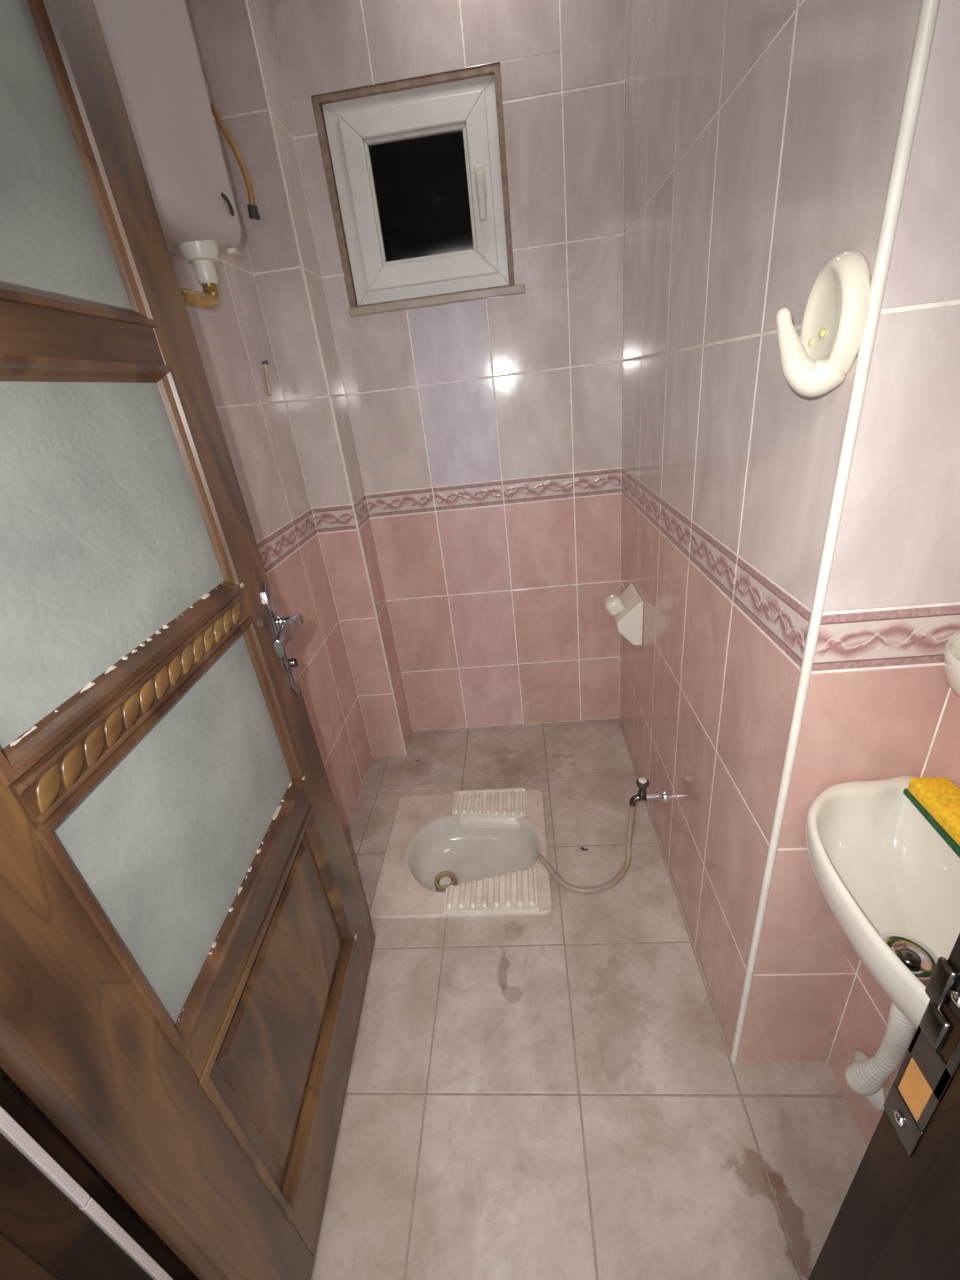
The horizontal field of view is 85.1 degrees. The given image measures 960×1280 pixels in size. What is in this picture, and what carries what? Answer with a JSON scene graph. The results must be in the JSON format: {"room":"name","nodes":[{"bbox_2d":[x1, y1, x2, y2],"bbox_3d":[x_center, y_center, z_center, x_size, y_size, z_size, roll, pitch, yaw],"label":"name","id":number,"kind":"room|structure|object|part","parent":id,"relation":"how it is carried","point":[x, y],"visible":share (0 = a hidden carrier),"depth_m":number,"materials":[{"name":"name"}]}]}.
{"room":"bathroom","nodes":[
{"label":"bathroom","id":0,"kind":"room"},
{"bbox_2d":[0,0,372,1268],"bbox_3d":[-0.638,-0.279,0.962,0.025,2.500,1.572,-4,26,5],"label":"wall","id":1,"kind":"structure","parent":0,"point":[232,339],"depth_m":1.51,"materials":[{"name":"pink tile"}]},
{"bbox_2d":[93,0,240,308],"bbox_3d":[-0.619,-1.013,0.839,0.142,0.805,0.462,-4,26,5],"label":"water heater","id":2,"kind":"object","parent":1,"relation":"attached to","point":[151,46],"visible":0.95,"depth_m":0.94,"materials":[{"name":"metal"}]},
{"bbox_2d":[178,240,217,285],"bbox_3d":[-0.582,-0.798,1.093,0.076,0.093,0.076,-4,26,5],"label":"outlet","id":3,"kind":"object","parent":2,"relation":"attached to","point":[202,254],"depth_m":1.08,"materials":[{"name":"white plastic"}]},
{"bbox_2d":[262,360,271,395],"bbox_3d":[-0.605,-0.746,1.490,0.016,0.092,0.028,-4,26,5],"label":"nail","id":4,"kind":"object","parent":1,"relation":"attached to","point":[265,362],"visible":1,"depth_m":1.49,"materials":[{"name":"metal"}]},
{"bbox_2d":[186,0,404,756],"bbox_3d":[-0.517,-0.636,1.669,0.142,2.500,0.025,-4,26,5],"label":"wall","id":5,"kind":"structure","parent":0,"point":[221,29],"depth_m":1.53,"materials":[{"name":"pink tile"}]},
{"bbox_2d":[210,104,259,219],"bbox_3d":[-0.626,-1.222,1.344,0.064,0.233,0.049,-4,26,5],"label":"tube","id":6,"kind":"object","parent":5,"relation":"attached to","point":[252,208],"visible":1,"depth_m":1.33,"materials":[{"name":"orange rubber"}]},
{"bbox_2d":[244,0,406,754],"bbox_3d":[-0.447,-0.637,1.654,0.008,2.500,0.008,-4,26,5],"label":"trim","id":7,"kind":"structure","parent":5,"relation":"attached to","point":[245,1],"depth_m":1.52,"materials":[{"name":"plastic"}]},
{"bbox_2d":[247,0,412,752],"bbox_3d":[-0.452,-0.673,1.729,0.025,2.500,0.167,-4,26,5],"label":"wall","id":8,"kind":"structure","parent":0,"point":[259,13],"depth_m":1.58,"materials":[{"name":"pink tile"}]},
{"bbox_2d":[266,0,624,730],"bbox_3d":[0.016,-0.751,1.771,0.911,2.500,0.025,-4,26,5],"label":"wall","id":9,"kind":"structure","parent":0,"point":[487,433],"depth_m":1.71,"materials":[{"name":"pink tile"}]},
{"bbox_2d":[311,63,524,316],"bbox_3d":[-0.162,-1.283,1.531,0.550,0.524,0.108,-4,26,5],"label":"window","id":10,"kind":"structure","parent":9,"relation":"in","point":[415,168],"depth_m":1.51,"materials":[{"name":"plastic"}]},
{"bbox_3d":[-0.167,-1.292,1.536,0.408,0.412,0.052,-4,26,5],"label":"sash","id":11,"kind":"part","parent":10,"relation":"part of","materials":[{"name":"plastic"}]},
{"bbox_3d":[-0.167,-1.290,1.533,0.284,0.288,0.006,-4,26,5],"label":"pane","id":12,"kind":"part","parent":10,"relation":"part of","materials":[{"name":"black glass"}]},
{"bbox_3d":[-0.136,-1.053,1.627,0.550,0.022,0.044,-4,26,5],"label":"sill","id":13,"kind":"part","parent":10,"relation":"part of","materials":[{"name":"stone"}]},
{"bbox_3d":[0.004,-1.271,1.487,0.030,0.130,0.036,-4,26,5],"label":"handle","id":14,"kind":"part","parent":10,"relation":"part of","materials":[{"name":"white plastic"}]},
{"bbox_2d":[186,718,866,1279],"bbox_3d":[0.112,1.077,0.888,1.900,0.025,3.300,-4,26,5],"label":"floor","id":15,"kind":"structure","parent":0,"point":[559,1094],"depth_m":1.10,"materials":[{"name":"tile"}]},
{"bbox_2d":[0,1106,172,1279],"bbox_3d":[-0.453,0.223,0.366,0.015,2.080,0.009,-4,26,5],"label":"trim","id":16,"kind":"structure","parent":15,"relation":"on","point":[10,1129],"depth_m":0.53,"materials":[{"name":"tile"}]},
{"bbox_2d":[369,787,552,918],"bbox_3d":[-0.044,0.711,1.731,0.534,0.121,0.497,-4,26,5],"label":"toilet","id":17,"kind":"object","parent":15,"relation":"in","point":[466,853],"visible":0.99,"depth_m":1.75,"materials":[{"name":"ceramic"}]},
{"bbox_3d":[-0.015,0.726,1.714,0.428,0.102,0.299,-4,26,5],"label":"bowl","id":18,"kind":"part","parent":17,"relation":"part of","materials":[{"name":"ceramic"}]},
{"bbox_2d":[537,805,634,893],"bbox_3d":[0.327,0.618,1.537,0.307,0.187,0.150,-8,26,-2],"label":"hose","id":19,"kind":"object","parent":15,"relation":"on","point":[621,874],"visible":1,"depth_m":1.55,"materials":[{"name":"beige rubber"}]},
{"bbox_2d":[619,0,921,1055],"bbox_3d":[0.447,-0.500,1.147,0.025,2.500,1.273,-4,26,5],"label":"wall","id":20,"kind":"structure","parent":0,"point":[760,136],"depth_m":0.90,"materials":[{"name":"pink tile"}]},
{"bbox_2d":[603,583,643,644],"bbox_3d":[0.465,-0.085,1.734,0.110,0.153,0.180,-4,26,5],"label":"paper holder","id":21,"kind":"object","parent":20,"relation":"attached to","point":[626,609],"visible":1,"depth_m":1.67,"materials":[{"name":"white ceramic"}]},
{"bbox_2d":[603,593,624,615],"bbox_3d":[0.435,-0.115,1.699,0.063,0.062,0.065,-4,26,5],"label":"socket","id":22,"kind":"object","parent":21,"relation":"attached to","point":[615,606],"depth_m":1.67,"materials":[{"name":"plastic"}]},
{"bbox_2d":[629,777,665,806],"bbox_3d":[0.491,0.447,1.539,0.102,0.095,0.040,-4,26,5],"label":"tap","id":23,"kind":"object","parent":20,"relation":"attached to","point":[642,783],"visible":1,"depth_m":1.54,"materials":[{"name":"silver metal"}]},
{"bbox_3d":[0.475,0.423,1.529,0.037,0.031,0.037,-4,26,5],"label":"tap knob","id":24,"kind":"part","parent":23,"relation":"part of","materials":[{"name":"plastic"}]},
{"bbox_2d":[776,250,870,396],"bbox_3d":[0.362,-0.338,0.569,0.060,0.134,0.094,-4,26,5],"label":"robe hook","id":25,"kind":"object","parent":20,"relation":"attached to","point":[835,315],"visible":1,"depth_m":0.56,"materials":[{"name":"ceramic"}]},
{"bbox_3d":[0.359,-0.317,0.574,0.079,0.093,0.040,17,35,40],"label":"hook arm","id":26,"kind":"part","parent":25,"relation":"part of","materials":[{"name":"beige ceramic"}]},
{"bbox_3d":[0.380,-0.342,0.566,0.024,0.128,0.094,-4,26,5],"label":"plate","id":27,"kind":"part","parent":25,"relation":"part of","materials":[{"name":"beige ceramic"}]},
{"bbox_2d":[737,0,959,1061],"bbox_3d":[0.501,-0.230,0.576,0.188,2.500,0.025,-4,26,5],"label":"wall","id":28,"kind":"structure","parent":0,"point":[878,690],"depth_m":0.64,"materials":[{"name":"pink tile"}]},
{"bbox_2d":[730,0,940,1063],"bbox_3d":[0.407,-0.219,0.577,0.013,2.500,0.013,-4,26,5],"label":"trim","id":29,"kind":"structure","parent":28,"relation":"attached to","point":[929,9],"depth_m":0.56,"materials":[{"name":"plastic"}]},
{"bbox_2d":[827,688,959,1146],"bbox_3d":[0.594,-0.130,0.348,0.025,2.500,0.464,-4,26,5],"label":"wall","id":30,"kind":"structure","parent":0,"point":[864,1021],"depth_m":0.94,"materials":[{"name":"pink tile"}]},
{"bbox_2d":[805,776,959,1028],"bbox_3d":[0.539,0.375,0.640,0.212,0.194,0.399,-4,26,5],"label":"basin","id":31,"kind":"object","parent":30,"relation":"attached to","point":[890,882],"visible":0.89,"depth_m":0.70,"materials":[{"name":"white ceramic"}]},
{"bbox_2d":[845,1002,914,1111],"bbox_3d":[0.637,0.646,0.830,0.184,0.474,0.064,-26,32,-34],"label":"hose","id":32,"kind":"object","parent":31,"relation":"attached to","point":[866,1076],"visible":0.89,"depth_m":0.85,"materials":[{"name":"white plastic"}]},
{"bbox_2d":[903,777,959,857],"bbox_3d":[0.608,0.222,0.671,0.050,0.035,0.114,-3,26,8],"label":"sponge","id":33,"kind":"object","parent":31,"relation":"on","point":[937,799],"visible":1,"depth_m":0.68,"materials":[{"name":"yellow plastic"}]},
{"bbox_2d":[944,633,959,695],"bbox_3d":[0.579,0.045,0.584,0.074,0.115,0.180,-4,26,5],"label":"soap dish","id":34,"kind":"object","parent":30,"relation":"attached to","point":[952,646],"visible":1,"depth_m":0.62,"materials":[{"name":"white ceramic"}]},
{"bbox_3d":[-0.052,0.055,0.127,1.306,2.500,0.160,-4,26,5],"label":"wall","id":35,"kind":"structure","parent":0,"visible":0},
{"bbox_2d":[0,1074,194,1279],"bbox_3d":[-0.509,0.203,0.351,0.088,2.140,0.066,-4,26,5],"label":"trim","id":36,"kind":"structure","parent":35,"relation":"attached to","point":[12,1102],"depth_m":0.55,"materials":[{"name":"brown wood"}]},
{"bbox_2d":[0,0,374,1279],"bbox_3d":[-0.396,0.063,0.696,0.106,2.043,0.719,-6,26,3],"label":"door","id":37,"kind":"structure","parent":35,"relation":"in","point":[187,936],"depth_m":0.64,"materials":[{"name":"brown wood"}]},
{"bbox_3d":[-0.488,-0.530,0.401,0.005,0.464,0.489,-6,26,3],"label":"glass pane","id":38,"kind":"part","parent":37,"relation":"part of","materials":[{"name":"white glass"}]},
{"bbox_3d":[-0.466,-0.301,0.513,0.041,0.056,0.481,-6,26,3],"label":"rail","id":39,"kind":"part","parent":37,"relation":"part of","materials":[{"name":"brown wood"}]},
{"bbox_3d":[-0.440,-0.131,0.595,0.005,0.334,0.489,-6,26,3],"label":"glass pane","id":40,"kind":"part","parent":37,"relation":"part of","materials":[{"name":"white glass"}]},
{"bbox_3d":[-0.424,0.043,0.680,0.041,0.062,0.481,-6,26,3],"label":"rail","id":41,"kind":"part","parent":37,"relation":"part of","materials":[{"name":"brown wood"}]},
{"bbox_3d":[-0.402,0.046,0.677,0.004,0.038,0.458,-6,26,3],"label":"carved moulding","id":42,"kind":"part","parent":37,"relation":"part of","materials":[{"name":"brown wood"}]},
{"bbox_3d":[-0.396,0.231,0.771,0.005,0.366,0.489,-6,26,3],"label":"glass pane","id":43,"kind":"part","parent":37,"relation":"part of","materials":[{"name":"white glass"}]},
{"bbox_3d":[-0.378,0.423,0.864,0.041,0.072,0.481,-6,26,3],"label":"rail","id":44,"kind":"part","parent":37,"relation":"part of","materials":[{"name":"brown wood"}]},
{"bbox_3d":[-0.352,0.646,0.972,0.011,0.431,0.487,-6,26,3],"label":"panel","id":45,"kind":"part","parent":37,"relation":"part of","materials":[{"name":"brown wood"}]},
{"bbox_3d":[-0.337,0.644,0.971,0.020,0.433,0.489,-6,26,3],"label":"panel moulding","id":46,"kind":"part","parent":37,"relation":"part of","materials":[{"name":"brown wood"}]},
{"bbox_3d":[-0.386,0.004,1.026,0.010,0.247,0.033,-6,26,3],"label":"lock plate","id":47,"kind":"part","parent":37,"relation":"part of","materials":[{"name":"silver metal"}]},
{"bbox_3d":[-0.364,-0.016,0.966,0.052,0.050,0.118,-6,26,3],"label":"lever","id":48,"kind":"part","parent":37,"relation":"part of","materials":[{"name":"silver metal"}]},
{"bbox_3d":[-0.319,0.909,1.099,0.041,0.163,0.481,-6,26,3],"label":"rail","id":49,"kind":"part","parent":37,"relation":"part of","materials":[{"name":"brown wood"}]},
{"bbox_2d":[0,1004,959,1279],"bbox_3d":[-0.087,0.213,0.237,0.845,2.130,0.214,-4,26,5],"label":"trim","id":50,"kind":"structure","parent":35,"relation":"attached to","point":[898,1217],"depth_m":0.44,"materials":[{"name":"brown wood"}]},
{"bbox_2d":[883,933,959,1156],"bbox_3d":[0.298,0.267,0.346,0.008,0.225,0.034,-4,26,5],"label":"strike plate","id":51,"kind":"object","parent":50,"relation":"attached to","point":[923,1078],"visible":1,"depth_m":0.35,"materials":[{"name":"metal"}]}
]}

